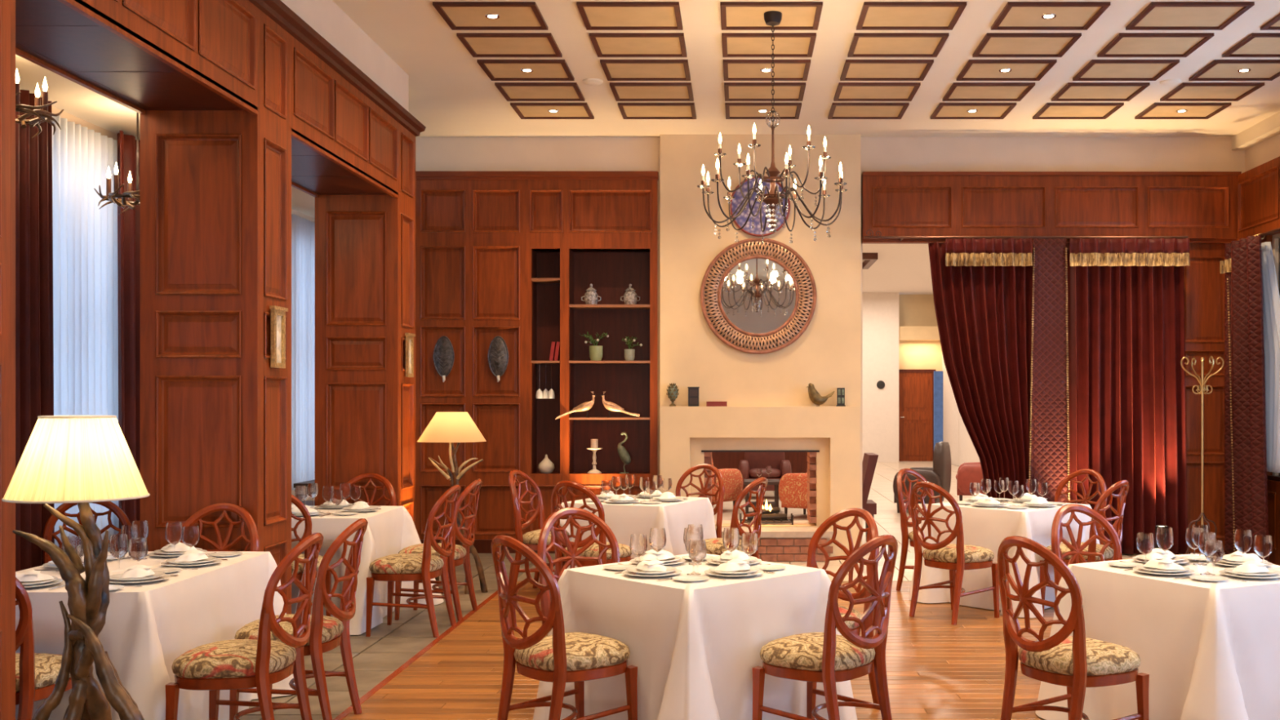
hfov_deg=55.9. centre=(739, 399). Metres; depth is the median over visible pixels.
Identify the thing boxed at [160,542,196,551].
napkin
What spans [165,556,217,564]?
dinner plate
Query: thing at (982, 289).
velvet curtain
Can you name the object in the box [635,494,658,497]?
dinner plate
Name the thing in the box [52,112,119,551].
sheer curtain
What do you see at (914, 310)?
wall
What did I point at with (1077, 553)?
dining chair
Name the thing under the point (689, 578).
plate
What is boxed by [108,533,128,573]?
wine glass
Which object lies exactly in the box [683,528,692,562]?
water glass
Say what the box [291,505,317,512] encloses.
napkin
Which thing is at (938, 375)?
wall hanging
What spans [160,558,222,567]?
dinner plate
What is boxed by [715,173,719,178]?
socket
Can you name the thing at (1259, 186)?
wall
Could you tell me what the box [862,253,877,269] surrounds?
trim
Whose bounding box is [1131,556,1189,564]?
dinner plate
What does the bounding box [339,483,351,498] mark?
bowl
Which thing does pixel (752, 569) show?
dinner plate
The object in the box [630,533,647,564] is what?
water glass
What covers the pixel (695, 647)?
tablecloth
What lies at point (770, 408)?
wall
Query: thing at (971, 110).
recessed light
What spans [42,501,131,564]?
dining chair
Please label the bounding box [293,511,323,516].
dinner plate
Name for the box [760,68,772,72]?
recessed light
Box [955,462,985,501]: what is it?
armchair
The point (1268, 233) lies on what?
curtain rod
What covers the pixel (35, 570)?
knife
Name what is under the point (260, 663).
dining chair
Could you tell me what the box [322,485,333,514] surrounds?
wine glass
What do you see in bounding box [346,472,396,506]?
dining chair
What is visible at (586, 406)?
figure
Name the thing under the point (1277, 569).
plate
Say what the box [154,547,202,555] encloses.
dinner plate
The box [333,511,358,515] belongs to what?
plate
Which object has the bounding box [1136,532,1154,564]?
wine glass
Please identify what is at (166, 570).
plate
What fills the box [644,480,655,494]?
bowl
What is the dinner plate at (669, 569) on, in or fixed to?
on the dinner plate at (625, 571)
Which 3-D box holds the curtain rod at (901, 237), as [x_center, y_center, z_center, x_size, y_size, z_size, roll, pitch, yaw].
[2.940,-1.699,12.387,3.318,0.092,0.226,0,0,0]
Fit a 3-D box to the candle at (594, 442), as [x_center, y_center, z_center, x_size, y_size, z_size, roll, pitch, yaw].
[-1.535,0.463,12.720,0.076,0.095,0.075,0,0,0]
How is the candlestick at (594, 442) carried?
on the bookcase at (626, 384)
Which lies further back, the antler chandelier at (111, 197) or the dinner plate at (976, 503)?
the dinner plate at (976, 503)
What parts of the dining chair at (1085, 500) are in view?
leg, leg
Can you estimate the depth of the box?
12.35 m
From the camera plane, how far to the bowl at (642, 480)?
9.78 m
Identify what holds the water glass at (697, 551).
on the tablecloth at (695, 647)
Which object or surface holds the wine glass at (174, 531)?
on the tablecloth at (146, 628)
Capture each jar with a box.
[581,283,600,304]
[620,283,639,304]
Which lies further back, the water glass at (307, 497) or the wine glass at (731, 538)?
the water glass at (307, 497)
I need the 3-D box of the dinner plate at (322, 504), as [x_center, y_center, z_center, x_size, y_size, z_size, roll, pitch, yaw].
[-3.100,0.813,9.240,0.236,0.020,0.236,0,0,0]
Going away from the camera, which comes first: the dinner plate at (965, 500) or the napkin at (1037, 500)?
the napkin at (1037, 500)
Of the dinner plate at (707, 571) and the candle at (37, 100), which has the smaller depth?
the dinner plate at (707, 571)
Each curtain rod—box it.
[863,229,1188,240]
[1230,227,1279,243]
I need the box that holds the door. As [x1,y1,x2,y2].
[898,368,935,461]
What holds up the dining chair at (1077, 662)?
on the floor
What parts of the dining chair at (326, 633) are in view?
leg, seat, leg, seat frame, backrest, leg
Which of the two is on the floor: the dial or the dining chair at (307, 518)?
the dining chair at (307, 518)
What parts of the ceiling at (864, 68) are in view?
coffer frame, coffer panel, coffer frame, coffer panel, coffer frame, coffer panel, coffer frame, coffer panel, coffer frame, coffer panel, coffer frame, coffer panel, coffer frame, coffer panel, coffer frame, coffer panel, coffer frame, coffer panel, coffer frame, coffer panel, coffer panel, coffer frame, coffer frame, coffer panel, coffer frame, coffer panel, coffer frame, coffer panel, coffer panel, coffer frame, coffer panel, coffer frame, coffer panel, coffer frame, coffer panel, coffer frame, coffer frame, coffer panel, coffer panel, coffer frame, coffer panel, coffer frame, coffer panel, coffer frame, coffer panel, coffer frame, coffer panel, coffer frame, coffer panel, coffer frame, coffer panel, coffer frame, coffer panel, coffer frame, coffer panel, coffer frame, coffer panel, coffer frame, coffer panel, coffer frame, coffer panel, coffer frame, coffer panel, coffer frame, coffer frame, coffer panel, coffer frame, coffer panel, coffer frame, coffer panel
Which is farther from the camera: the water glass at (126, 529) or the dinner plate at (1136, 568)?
the water glass at (126, 529)
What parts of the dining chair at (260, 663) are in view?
leg, leg, seat, seat frame, leg, backrest, leg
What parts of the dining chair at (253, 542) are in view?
leg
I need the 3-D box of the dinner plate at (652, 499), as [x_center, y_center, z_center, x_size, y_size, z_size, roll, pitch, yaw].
[-0.595,0.823,9.877,0.282,0.018,0.282,0,0,0]
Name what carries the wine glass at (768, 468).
on the coffee table at (771, 482)
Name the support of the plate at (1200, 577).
on the tablecloth at (1207, 650)
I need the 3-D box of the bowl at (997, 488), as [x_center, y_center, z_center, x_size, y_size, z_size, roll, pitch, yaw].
[2.135,0.714,9.843,0.086,0.107,0.086,0,0,0]
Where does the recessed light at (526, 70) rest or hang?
in the ceiling at (864, 68)
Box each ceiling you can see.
[15,54,315,218]
[332,0,1279,137]
[862,244,933,294]
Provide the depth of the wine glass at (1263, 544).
5.80 m
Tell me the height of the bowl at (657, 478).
0.115 m
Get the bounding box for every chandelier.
[15,68,63,137]
[93,111,140,213]
[697,10,847,244]
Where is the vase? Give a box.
[537,453,554,473]
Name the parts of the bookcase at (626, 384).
shelf, shelf, shelf, shelf, shelf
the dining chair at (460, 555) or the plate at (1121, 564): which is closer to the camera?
the plate at (1121, 564)
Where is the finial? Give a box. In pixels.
[666,382,679,406]
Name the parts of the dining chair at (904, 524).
leg, seat, seat frame, backrest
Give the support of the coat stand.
on the floor
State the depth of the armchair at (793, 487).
16.08 m
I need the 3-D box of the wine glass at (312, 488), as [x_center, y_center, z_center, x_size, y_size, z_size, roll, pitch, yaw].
[-3.230,0.732,9.090,0.084,0.200,0.084,0,0,0]
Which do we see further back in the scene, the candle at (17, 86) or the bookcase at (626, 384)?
the bookcase at (626, 384)
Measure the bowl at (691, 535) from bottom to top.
0.115 m
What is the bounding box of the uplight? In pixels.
[1155,525,1168,550]
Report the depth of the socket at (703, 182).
8.46 m
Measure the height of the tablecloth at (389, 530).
0.761 m
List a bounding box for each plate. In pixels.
[20,576,57,586]
[23,577,62,588]
[42,562,57,568]
[106,555,124,560]
[108,584,124,591]
[109,571,165,581]
[109,573,170,583]
[149,549,207,557]
[151,567,182,573]
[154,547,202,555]
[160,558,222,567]
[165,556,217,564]
[208,551,242,556]
[292,510,319,515]
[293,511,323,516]
[317,504,352,508]
[320,502,352,507]
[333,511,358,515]
[339,507,379,512]
[342,506,376,511]
[585,498,604,502]
[595,494,619,497]
[603,564,636,570]
[604,499,639,503]
[607,498,635,502]
[622,568,681,577]
[626,565,676,574]
[630,558,685,565]
[634,555,680,563]
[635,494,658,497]
[637,493,661,497]
[640,501,661,503]
[650,497,684,502]
[653,496,680,500]
[672,574,709,582]
[681,555,713,559]
[704,568,763,577]
[706,558,761,564]
[709,566,758,574]
[711,555,757,563]
[729,176,790,236]
[751,564,786,570]
[956,502,973,504]
[962,498,997,502]
[965,497,995,501]
[969,502,1006,506]
[973,502,1004,505]
[994,497,1011,501]
[1005,506,1028,508]
[1010,499,1030,502]
[1013,497,1032,501]
[1020,502,1057,507]
[1022,502,1053,506]
[1051,502,1066,505]
[1107,561,1143,567]
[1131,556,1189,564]
[1133,566,1195,575]
[1135,554,1184,560]
[1137,564,1189,573]
[1182,555,1206,561]
[1189,574,1228,581]
[1216,560,1272,567]
[1218,569,1279,578]
[1220,558,1267,565]
[1224,567,1278,576]
[1266,567,1279,573]
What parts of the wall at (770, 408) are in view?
lintel trim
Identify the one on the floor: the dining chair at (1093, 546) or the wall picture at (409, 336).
the dining chair at (1093, 546)
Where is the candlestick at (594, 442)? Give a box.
[586,439,602,473]
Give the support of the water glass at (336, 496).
on the tablecloth at (389, 530)
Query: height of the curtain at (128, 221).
3.390 m
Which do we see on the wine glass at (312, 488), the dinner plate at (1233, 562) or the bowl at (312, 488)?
the bowl at (312, 488)
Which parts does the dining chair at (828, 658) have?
leg, leg, seat, seat frame, leg, backrest, leg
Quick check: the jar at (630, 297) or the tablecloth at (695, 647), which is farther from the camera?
the jar at (630, 297)
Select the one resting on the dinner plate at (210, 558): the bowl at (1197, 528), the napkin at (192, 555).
the napkin at (192, 555)
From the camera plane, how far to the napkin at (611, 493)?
10.03 m
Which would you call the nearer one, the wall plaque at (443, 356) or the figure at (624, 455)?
the wall plaque at (443, 356)
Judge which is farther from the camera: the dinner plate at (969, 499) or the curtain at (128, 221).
the dinner plate at (969, 499)
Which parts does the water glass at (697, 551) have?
stem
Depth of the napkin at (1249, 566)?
5.61 m
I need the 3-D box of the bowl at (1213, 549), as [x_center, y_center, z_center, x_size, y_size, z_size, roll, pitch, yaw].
[2.224,0.714,5.622,0.086,0.107,0.086,0,0,0]
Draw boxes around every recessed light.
[484,13,499,18]
[520,68,533,72]
[547,109,558,112]
[757,109,768,112]
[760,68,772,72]
[966,109,977,112]
[998,68,1011,72]
[1040,13,1056,18]
[1176,109,1187,112]
[1237,68,1250,72]
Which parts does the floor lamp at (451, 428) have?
lamp shade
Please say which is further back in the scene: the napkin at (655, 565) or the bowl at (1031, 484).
the bowl at (1031, 484)
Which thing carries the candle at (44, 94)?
on the antler chandelier at (42, 115)
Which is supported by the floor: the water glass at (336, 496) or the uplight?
the uplight
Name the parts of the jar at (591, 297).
lid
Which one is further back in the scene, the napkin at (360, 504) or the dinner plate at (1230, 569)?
the napkin at (360, 504)
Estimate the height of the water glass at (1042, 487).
0.172 m
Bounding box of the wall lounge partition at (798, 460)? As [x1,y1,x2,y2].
[711,452,807,489]
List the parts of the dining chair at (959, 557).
leg, backrest, leg, seat frame, leg, seat, leg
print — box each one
[276,315,281,363]
[408,339,411,373]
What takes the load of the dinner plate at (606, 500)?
on the tablecloth at (624, 520)
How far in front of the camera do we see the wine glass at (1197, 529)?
6.04 m
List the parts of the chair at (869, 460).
leg, seat, backrest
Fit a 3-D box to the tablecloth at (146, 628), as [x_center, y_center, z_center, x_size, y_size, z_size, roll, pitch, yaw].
[-3.042,1.214,5.897,1.277,0.761,1.732,0,0,0]
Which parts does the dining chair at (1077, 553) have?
leg, backrest, leg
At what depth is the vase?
12.66 m
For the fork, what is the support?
on the tablecloth at (146, 628)
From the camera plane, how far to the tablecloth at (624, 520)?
9.55 m
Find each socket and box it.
[701,180,705,185]
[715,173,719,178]
[751,138,756,143]
[818,172,822,178]
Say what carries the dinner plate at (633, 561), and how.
on the tablecloth at (695, 647)
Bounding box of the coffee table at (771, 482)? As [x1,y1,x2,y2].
[743,479,779,514]
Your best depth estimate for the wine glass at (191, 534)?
6.23 m
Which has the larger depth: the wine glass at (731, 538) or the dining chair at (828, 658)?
the wine glass at (731, 538)
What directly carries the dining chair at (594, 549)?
on the floor
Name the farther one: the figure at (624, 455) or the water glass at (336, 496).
the figure at (624, 455)
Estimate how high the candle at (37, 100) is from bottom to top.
0.122 m
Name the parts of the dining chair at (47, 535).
leg, backrest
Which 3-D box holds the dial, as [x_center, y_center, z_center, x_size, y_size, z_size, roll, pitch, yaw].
[3.634,-0.390,30.774,0.220,0.220,0.050,0,0,0]
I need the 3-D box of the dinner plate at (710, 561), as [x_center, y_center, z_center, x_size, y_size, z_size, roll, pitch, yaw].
[-0.025,0.823,6.094,0.282,0.018,0.282,0,0,0]
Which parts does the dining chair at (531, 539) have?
leg, backrest, leg, seat frame, seat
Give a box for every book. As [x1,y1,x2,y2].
[549,341,556,360]
[554,341,559,360]
[706,401,727,406]
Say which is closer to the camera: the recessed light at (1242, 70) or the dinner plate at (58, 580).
the dinner plate at (58, 580)
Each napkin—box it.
[15,568,54,581]
[120,564,155,577]
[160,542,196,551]
[174,549,208,561]
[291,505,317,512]
[323,499,348,505]
[351,501,369,508]
[599,490,614,496]
[610,493,634,499]
[635,559,666,571]
[640,489,662,494]
[641,549,675,559]
[659,491,675,498]
[714,558,751,571]
[720,549,748,560]
[970,493,988,499]
[977,497,999,503]
[1020,493,1037,499]
[1029,497,1048,503]
[1143,558,1185,569]
[1146,548,1175,559]
[1222,551,1262,562]
[1232,560,1269,573]
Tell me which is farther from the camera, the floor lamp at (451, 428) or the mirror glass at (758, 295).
the mirror glass at (758, 295)
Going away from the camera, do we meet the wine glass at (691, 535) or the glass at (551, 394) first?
the wine glass at (691, 535)
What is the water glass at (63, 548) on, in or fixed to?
on the tablecloth at (146, 628)
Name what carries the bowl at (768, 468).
on the wine glass at (768, 468)
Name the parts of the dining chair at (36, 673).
backrest, leg, seat, seat frame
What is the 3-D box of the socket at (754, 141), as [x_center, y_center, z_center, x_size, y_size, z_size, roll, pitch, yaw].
[0.104,-1.758,8.195,0.028,0.045,0.030,0,0,21]
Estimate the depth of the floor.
7.37 m
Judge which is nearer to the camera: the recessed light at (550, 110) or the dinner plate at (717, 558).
the dinner plate at (717, 558)
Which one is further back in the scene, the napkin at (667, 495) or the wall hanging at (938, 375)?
the wall hanging at (938, 375)
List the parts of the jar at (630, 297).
lid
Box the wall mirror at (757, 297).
[700,237,816,354]
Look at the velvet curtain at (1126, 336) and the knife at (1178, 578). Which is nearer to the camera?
the knife at (1178, 578)
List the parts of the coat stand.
leg, leg, leg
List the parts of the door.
panel, panel, panel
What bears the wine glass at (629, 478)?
on the tablecloth at (624, 520)
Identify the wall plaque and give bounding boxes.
[432,335,454,382]
[487,335,508,382]
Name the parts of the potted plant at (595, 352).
pot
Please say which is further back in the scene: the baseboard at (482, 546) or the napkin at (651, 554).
the baseboard at (482, 546)
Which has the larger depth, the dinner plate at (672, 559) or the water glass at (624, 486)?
the water glass at (624, 486)
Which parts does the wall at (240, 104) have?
panel, panel, panel, panel, frame, frame, soffit frame, frieze frame, panel, panel, panel, panel, panel, frame, panel, frame, panel, panel, panel, panel, panel, frame, panel, cornice, soffit frame, frieze frame, panel, panel, panel, panel, frame, panel, panel, frame, panel, panel, panel, panel, frame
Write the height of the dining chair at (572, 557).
1.019 m
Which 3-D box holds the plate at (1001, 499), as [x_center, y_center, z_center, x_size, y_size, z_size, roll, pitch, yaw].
[2.166,0.826,9.934,0.172,0.012,0.172,0,0,0]
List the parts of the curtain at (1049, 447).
bead trim, bead trim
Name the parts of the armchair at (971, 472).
armrest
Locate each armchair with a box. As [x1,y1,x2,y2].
[711,457,742,508]
[738,452,791,496]
[778,472,807,514]
[893,441,951,512]
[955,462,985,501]
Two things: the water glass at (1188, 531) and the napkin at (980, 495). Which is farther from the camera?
the napkin at (980, 495)
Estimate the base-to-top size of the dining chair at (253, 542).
1.019 m
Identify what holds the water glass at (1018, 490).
on the tablecloth at (986, 527)
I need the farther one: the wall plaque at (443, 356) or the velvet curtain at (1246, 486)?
the wall plaque at (443, 356)
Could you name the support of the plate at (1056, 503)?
on the tablecloth at (986, 527)
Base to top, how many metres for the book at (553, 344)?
0.203 m
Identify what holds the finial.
on the wall at (770, 408)
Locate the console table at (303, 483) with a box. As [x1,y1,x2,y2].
[293,480,315,502]
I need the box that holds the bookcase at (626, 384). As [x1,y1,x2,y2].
[531,248,649,473]
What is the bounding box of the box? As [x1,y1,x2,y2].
[687,386,699,406]
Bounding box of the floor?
[239,461,1275,719]
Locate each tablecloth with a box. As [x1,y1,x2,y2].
[15,551,294,719]
[291,506,443,635]
[533,553,857,719]
[559,495,716,568]
[908,498,1099,617]
[1035,554,1279,719]
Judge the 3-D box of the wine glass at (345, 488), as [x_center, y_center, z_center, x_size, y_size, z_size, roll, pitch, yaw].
[-2.980,0.732,9.080,0.084,0.200,0.084,0,0,0]
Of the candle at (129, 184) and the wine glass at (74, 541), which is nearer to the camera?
the wine glass at (74, 541)
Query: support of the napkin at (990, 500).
on the dinner plate at (976, 503)
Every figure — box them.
[555,391,595,419]
[600,391,639,417]
[617,431,631,473]
[805,382,835,406]
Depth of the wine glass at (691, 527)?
6.05 m
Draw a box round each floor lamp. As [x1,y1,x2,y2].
[1,415,149,719]
[417,412,488,594]
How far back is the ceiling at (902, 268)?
25.59 m
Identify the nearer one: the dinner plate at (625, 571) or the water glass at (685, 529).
the dinner plate at (625, 571)
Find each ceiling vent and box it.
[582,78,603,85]
[1160,78,1181,86]
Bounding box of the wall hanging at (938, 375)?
[933,370,942,448]
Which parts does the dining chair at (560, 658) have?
leg, backrest, leg, seat frame, seat, leg, leg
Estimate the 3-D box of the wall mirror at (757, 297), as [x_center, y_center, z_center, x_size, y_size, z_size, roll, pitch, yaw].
[0.199,-1.078,12.437,1.206,1.206,0.056,0,0,0]
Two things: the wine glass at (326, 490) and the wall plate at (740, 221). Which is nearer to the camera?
the wine glass at (326, 490)
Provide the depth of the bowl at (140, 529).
6.24 m
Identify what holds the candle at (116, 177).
on the antler chandelier at (111, 197)
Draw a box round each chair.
[15,577,71,719]
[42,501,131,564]
[164,533,323,719]
[179,502,258,551]
[229,518,368,719]
[291,494,331,616]
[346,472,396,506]
[365,484,461,637]
[395,479,482,621]
[490,534,637,719]
[508,470,568,588]
[537,506,619,635]
[551,480,634,582]
[675,463,724,537]
[702,476,767,559]
[752,534,897,719]
[806,507,879,704]
[862,453,878,542]
[896,468,935,591]
[909,480,999,625]
[997,535,1149,719]
[1040,480,1129,613]
[1050,503,1122,598]
[1054,468,1106,545]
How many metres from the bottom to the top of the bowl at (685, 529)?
0.107 m
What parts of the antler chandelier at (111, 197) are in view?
bulb, bulb, bulb, rod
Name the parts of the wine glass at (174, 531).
stem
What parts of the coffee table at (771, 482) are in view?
leg, leg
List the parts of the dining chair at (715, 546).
seat, leg, backrest, leg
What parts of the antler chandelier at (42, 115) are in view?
bulb, bulb, bulb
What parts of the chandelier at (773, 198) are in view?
bulb, bulb, bulb, bulb, bulb, arm, arm, bulb, arm, arm, arm, bulb, arm, bulb, arm, arm, arm, stem, arm, arm, bulb, arm, bulb, arm, arm, arm, arm, bulb, arm, arm, bulb, bulb, bulb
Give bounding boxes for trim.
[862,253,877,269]
[898,326,940,340]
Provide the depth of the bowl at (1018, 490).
9.27 m
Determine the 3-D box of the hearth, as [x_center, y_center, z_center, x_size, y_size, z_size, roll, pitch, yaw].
[0.216,1.450,12.060,1.424,0.300,0.420,0,0,0]
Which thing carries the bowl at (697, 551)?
on the water glass at (697, 551)
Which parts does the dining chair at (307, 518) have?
backrest, seat, leg, seat frame, leg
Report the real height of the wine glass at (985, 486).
0.200 m
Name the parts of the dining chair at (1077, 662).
leg, backrest, leg, leg, seat, seat frame, leg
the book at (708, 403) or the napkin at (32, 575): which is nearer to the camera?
the napkin at (32, 575)
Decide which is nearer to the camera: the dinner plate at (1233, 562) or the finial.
the dinner plate at (1233, 562)
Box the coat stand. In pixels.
[1180,355,1226,555]
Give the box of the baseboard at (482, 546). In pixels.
[420,539,555,553]
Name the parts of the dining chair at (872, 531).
leg, backrest, seat, seat frame, leg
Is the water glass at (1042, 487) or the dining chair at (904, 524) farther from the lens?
the dining chair at (904, 524)
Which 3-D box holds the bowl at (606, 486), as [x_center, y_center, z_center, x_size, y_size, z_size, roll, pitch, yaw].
[-1.091,0.714,9.851,0.086,0.107,0.086,0,0,0]
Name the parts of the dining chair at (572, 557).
leg, backrest, leg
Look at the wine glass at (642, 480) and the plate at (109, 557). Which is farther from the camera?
the wine glass at (642, 480)
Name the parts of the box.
panel, panel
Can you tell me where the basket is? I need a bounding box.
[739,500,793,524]
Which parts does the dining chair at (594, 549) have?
leg, backrest, seat, seat frame, leg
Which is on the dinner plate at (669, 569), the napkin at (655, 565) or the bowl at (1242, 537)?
the napkin at (655, 565)
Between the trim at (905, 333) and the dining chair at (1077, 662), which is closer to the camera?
the dining chair at (1077, 662)
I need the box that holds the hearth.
[721,527,833,561]
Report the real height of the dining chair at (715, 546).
1.019 m
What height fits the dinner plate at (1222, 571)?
0.018 m
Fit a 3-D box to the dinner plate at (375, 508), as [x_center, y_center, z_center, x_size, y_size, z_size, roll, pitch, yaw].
[-2.830,0.823,8.950,0.282,0.018,0.282,0,0,0]
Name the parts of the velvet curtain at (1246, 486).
bead trim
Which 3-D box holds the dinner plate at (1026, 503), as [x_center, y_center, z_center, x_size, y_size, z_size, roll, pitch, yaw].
[2.338,0.813,9.369,0.236,0.020,0.236,0,0,0]
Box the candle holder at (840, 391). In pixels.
[835,387,845,406]
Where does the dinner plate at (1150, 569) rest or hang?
on the dinner plate at (1136, 568)
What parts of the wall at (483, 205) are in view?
panel, panel, panel, panel, panel, panel, panel, panel, panel, panel, cornice, panel, panel, panel, panel, panel, panel, panel, panel, panel, panel, panel, panel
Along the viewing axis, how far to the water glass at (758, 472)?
16.82 m
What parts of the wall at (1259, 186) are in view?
panel, panel, panel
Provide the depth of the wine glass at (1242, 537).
5.81 m
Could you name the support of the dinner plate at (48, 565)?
on the tablecloth at (146, 628)
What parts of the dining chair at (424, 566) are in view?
leg, leg, seat, seat frame, leg, backrest, leg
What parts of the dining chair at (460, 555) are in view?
leg, leg, seat, leg, seat frame, backrest, leg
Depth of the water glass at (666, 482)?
10.08 m
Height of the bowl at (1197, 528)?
0.115 m
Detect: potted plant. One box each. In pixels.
[578,332,608,360]
[622,336,643,360]
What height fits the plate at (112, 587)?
0.012 m
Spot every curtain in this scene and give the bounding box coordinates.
[15,89,54,571]
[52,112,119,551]
[117,130,140,528]
[291,214,315,506]
[928,238,1035,498]
[1028,238,1070,502]
[1066,238,1190,554]
[1219,234,1269,562]
[1261,241,1279,472]
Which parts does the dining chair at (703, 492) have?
leg, backrest, leg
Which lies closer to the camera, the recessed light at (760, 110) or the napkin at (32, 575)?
the napkin at (32, 575)
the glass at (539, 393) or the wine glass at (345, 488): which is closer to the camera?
the wine glass at (345, 488)
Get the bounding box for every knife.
[35,569,58,571]
[48,585,65,590]
[656,577,672,581]
[1173,576,1190,579]
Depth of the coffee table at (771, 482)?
16.74 m
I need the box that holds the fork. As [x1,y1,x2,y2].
[124,585,142,586]
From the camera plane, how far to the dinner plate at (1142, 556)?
6.14 m
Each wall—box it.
[0,0,426,719]
[51,106,315,222]
[415,137,1244,552]
[659,134,860,556]
[862,292,898,462]
[898,294,942,370]
[942,353,979,466]
[1231,111,1279,565]
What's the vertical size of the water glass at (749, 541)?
0.172 m
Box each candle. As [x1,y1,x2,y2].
[15,83,20,104]
[34,97,40,118]
[41,91,48,111]
[106,177,111,197]
[113,174,119,194]
[127,182,132,201]
[591,439,598,448]
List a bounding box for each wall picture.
[269,305,288,368]
[404,333,415,377]
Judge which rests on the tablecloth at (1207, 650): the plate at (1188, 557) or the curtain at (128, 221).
the plate at (1188, 557)
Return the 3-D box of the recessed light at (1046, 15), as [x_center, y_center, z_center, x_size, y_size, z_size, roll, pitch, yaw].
[2.219,-2.749,8.601,0.106,0.006,0.106,0,0,0]
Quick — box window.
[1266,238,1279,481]
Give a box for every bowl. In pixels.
[108,533,128,559]
[120,524,132,541]
[131,520,149,537]
[164,521,182,545]
[306,483,318,498]
[322,485,333,502]
[330,490,342,505]
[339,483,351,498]
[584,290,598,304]
[600,480,611,493]
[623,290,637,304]
[625,474,635,488]
[639,476,648,491]
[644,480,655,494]
[652,475,662,488]
[683,528,687,543]
[684,531,702,554]
[687,524,703,540]
[688,539,706,563]
[741,533,758,555]
[765,466,771,474]
[994,480,1002,493]
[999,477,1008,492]
[1008,480,1018,495]
[1013,484,1024,498]
[1026,479,1036,493]
[1185,528,1198,549]
[1191,524,1208,546]
[1198,532,1216,555]
[1204,539,1223,564]
[1234,528,1252,553]
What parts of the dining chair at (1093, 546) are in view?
leg, seat, seat frame, leg, backrest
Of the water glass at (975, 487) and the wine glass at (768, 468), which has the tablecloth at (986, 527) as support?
the water glass at (975, 487)
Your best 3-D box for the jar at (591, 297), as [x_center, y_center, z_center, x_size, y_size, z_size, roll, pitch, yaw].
[-1.569,-1.117,12.720,0.154,0.235,0.149,0,0,44]
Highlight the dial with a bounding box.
[876,380,884,389]
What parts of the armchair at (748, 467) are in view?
armrest, backrest, seat, armrest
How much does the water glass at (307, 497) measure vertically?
0.172 m
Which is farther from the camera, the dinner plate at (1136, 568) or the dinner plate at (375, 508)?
the dinner plate at (375, 508)
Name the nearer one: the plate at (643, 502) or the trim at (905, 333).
the plate at (643, 502)
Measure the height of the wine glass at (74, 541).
0.200 m
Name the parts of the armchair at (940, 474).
leg, armrest, armrest, backrest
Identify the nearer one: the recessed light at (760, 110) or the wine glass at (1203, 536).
the wine glass at (1203, 536)
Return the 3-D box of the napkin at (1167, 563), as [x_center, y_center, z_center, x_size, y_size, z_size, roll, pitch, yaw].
[2.041,0.779,5.759,0.131,0.046,0.204,0,0,-39]
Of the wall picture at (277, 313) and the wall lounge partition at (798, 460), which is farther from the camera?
the wall lounge partition at (798, 460)
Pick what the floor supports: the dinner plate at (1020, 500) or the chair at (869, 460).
the chair at (869, 460)
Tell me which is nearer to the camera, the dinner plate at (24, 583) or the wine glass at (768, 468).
the dinner plate at (24, 583)
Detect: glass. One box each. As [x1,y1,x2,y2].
[61,536,79,551]
[64,537,81,552]
[75,544,84,565]
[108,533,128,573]
[120,524,132,559]
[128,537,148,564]
[131,520,149,559]
[164,521,182,558]
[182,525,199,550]
[291,489,296,504]
[294,485,306,501]
[303,486,309,505]
[306,483,318,510]
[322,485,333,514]
[330,490,342,514]
[339,483,351,507]
[349,485,361,502]
[535,388,542,398]
[542,388,548,398]
[547,388,555,398]
[600,480,611,502]
[611,475,621,494]
[620,477,627,493]
[625,474,635,496]
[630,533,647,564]
[639,476,648,502]
[644,480,655,501]
[648,528,666,559]
[652,475,662,497]
[662,478,671,491]
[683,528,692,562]
[684,531,702,574]
[687,524,703,564]
[688,539,706,575]
[720,258,795,333]
[722,527,739,559]
[741,533,758,566]
[755,468,762,476]
[765,466,771,479]
[969,482,980,502]
[980,479,991,498]
[994,480,1002,502]
[999,477,1008,502]
[1008,480,1018,506]
[1013,484,1024,506]
[1026,479,1036,500]
[1036,482,1048,497]
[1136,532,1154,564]
[1155,527,1173,559]
[1185,528,1199,563]
[1191,524,1208,565]
[1198,532,1216,575]
[1204,539,1223,575]
[1234,528,1252,564]
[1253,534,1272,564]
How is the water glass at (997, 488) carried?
on the tablecloth at (986, 527)
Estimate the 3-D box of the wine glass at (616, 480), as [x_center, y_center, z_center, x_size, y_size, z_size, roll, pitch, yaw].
[-1.015,0.732,9.906,0.084,0.200,0.084,0,0,0]
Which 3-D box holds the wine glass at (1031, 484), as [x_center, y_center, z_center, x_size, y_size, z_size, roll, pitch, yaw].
[2.330,0.732,9.567,0.084,0.200,0.084,0,0,0]
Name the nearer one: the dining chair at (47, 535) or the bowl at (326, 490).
the dining chair at (47, 535)
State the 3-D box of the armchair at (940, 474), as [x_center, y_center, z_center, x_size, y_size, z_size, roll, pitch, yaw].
[2.628,1.094,17.190,0.745,1.012,0.865,0,0,20]

